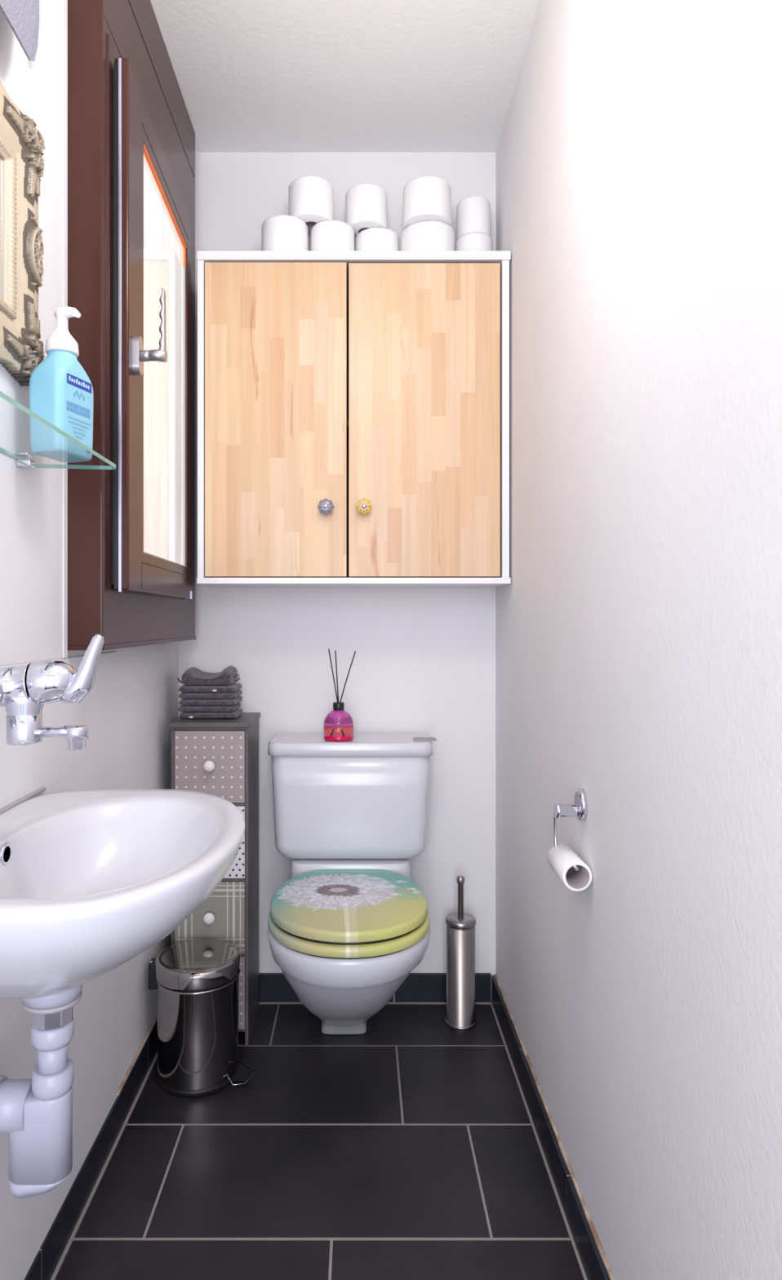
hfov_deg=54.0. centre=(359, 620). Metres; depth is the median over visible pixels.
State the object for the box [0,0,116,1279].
wall
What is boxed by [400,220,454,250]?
toilet roll
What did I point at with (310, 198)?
toilet roll
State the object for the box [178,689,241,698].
folded towel
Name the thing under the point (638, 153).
wall
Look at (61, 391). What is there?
soap bottle
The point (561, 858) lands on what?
toilet roll
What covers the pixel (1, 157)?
mirror glass
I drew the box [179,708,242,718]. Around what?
folded towel
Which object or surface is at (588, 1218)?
trim
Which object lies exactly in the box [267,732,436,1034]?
toilet
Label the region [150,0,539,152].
ceiling
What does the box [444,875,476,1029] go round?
toilet brush
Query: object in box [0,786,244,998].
washbasin
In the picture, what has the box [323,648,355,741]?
reed diffuser
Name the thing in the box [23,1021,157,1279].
baseboard
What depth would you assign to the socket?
0.94 m
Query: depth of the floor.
1.49 m
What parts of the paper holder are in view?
rod, arm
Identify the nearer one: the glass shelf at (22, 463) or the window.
the glass shelf at (22, 463)
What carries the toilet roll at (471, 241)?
on the upper cabinet at (353, 406)
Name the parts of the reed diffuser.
glass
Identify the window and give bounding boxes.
[67,0,195,650]
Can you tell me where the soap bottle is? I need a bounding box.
[29,306,93,462]
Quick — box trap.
[0,983,83,1198]
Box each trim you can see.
[62,0,67,658]
[116,973,614,1279]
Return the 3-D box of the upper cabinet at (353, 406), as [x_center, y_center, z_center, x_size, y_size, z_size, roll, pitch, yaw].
[-0.014,-0.505,2.007,0.782,0.828,0.264,0,0,0]
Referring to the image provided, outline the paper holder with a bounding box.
[553,788,587,871]
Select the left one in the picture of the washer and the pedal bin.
the washer
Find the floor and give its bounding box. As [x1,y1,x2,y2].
[54,1001,583,1279]
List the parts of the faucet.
spout, lever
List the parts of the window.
handle, sash frame, pane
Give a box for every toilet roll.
[261,214,307,250]
[288,175,333,236]
[310,220,354,250]
[345,183,387,239]
[354,226,399,250]
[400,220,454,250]
[403,175,451,229]
[454,232,492,250]
[456,195,490,240]
[546,844,591,891]
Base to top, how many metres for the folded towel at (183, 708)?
0.018 m
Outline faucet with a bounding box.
[0,634,103,751]
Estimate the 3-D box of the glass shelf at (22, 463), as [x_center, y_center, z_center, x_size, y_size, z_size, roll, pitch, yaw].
[-0.438,-0.235,0.942,0.124,0.020,0.504,0,0,0]
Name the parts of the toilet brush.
handle, lid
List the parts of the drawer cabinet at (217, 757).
panel, knob, knob, rail, drawer, drawer, panel, rail, drawer, rail, drawer, panel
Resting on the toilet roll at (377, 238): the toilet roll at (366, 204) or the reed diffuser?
the toilet roll at (366, 204)
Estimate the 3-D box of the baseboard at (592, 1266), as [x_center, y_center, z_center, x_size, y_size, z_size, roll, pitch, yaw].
[0.371,1.024,0.590,0.018,0.081,3.079,0,0,0]
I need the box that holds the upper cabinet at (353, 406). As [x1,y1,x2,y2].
[196,250,511,587]
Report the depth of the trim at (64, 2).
1.30 m
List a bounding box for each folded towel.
[177,666,239,684]
[177,702,240,711]
[178,683,241,692]
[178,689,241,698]
[178,695,242,705]
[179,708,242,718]
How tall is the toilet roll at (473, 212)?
0.101 m
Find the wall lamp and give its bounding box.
[0,0,40,68]
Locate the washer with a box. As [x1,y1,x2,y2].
[22,991,82,1014]
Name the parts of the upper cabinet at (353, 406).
panel, cabinet door, knob, knob, cabinet door, panel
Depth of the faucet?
0.94 m
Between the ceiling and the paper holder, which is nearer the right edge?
the paper holder
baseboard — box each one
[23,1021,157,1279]
[258,973,491,1003]
[489,975,610,1279]
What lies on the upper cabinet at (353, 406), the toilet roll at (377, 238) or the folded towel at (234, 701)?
the toilet roll at (377, 238)
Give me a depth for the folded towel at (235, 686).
1.97 m
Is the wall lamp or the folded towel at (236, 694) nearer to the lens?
the wall lamp
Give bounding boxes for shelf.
[0,391,115,470]
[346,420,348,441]
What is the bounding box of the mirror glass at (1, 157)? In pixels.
[0,155,3,299]
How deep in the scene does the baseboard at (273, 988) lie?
2.13 m
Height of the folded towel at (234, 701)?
0.018 m
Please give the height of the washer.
0.007 m
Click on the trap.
(36, 1113)
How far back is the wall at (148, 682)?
1.76 m
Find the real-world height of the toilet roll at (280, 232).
0.105 m
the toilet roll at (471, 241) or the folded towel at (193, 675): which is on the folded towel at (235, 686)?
the folded towel at (193, 675)
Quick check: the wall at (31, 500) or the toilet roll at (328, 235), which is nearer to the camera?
the wall at (31, 500)
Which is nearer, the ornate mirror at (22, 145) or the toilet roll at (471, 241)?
the ornate mirror at (22, 145)
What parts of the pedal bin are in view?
lid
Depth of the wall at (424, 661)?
2.14 m
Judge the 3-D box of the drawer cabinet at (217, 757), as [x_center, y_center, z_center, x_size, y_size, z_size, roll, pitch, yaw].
[-0.375,0.659,2.003,0.204,0.810,0.231,0,0,0]
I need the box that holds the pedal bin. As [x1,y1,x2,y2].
[147,938,257,1097]
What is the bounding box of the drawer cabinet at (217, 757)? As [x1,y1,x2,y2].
[168,712,260,1046]
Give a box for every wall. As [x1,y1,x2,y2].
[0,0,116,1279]
[67,641,178,1091]
[178,152,495,975]
[495,0,781,1279]
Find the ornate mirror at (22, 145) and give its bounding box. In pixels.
[0,80,44,386]
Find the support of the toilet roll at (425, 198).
on the toilet roll at (433, 235)

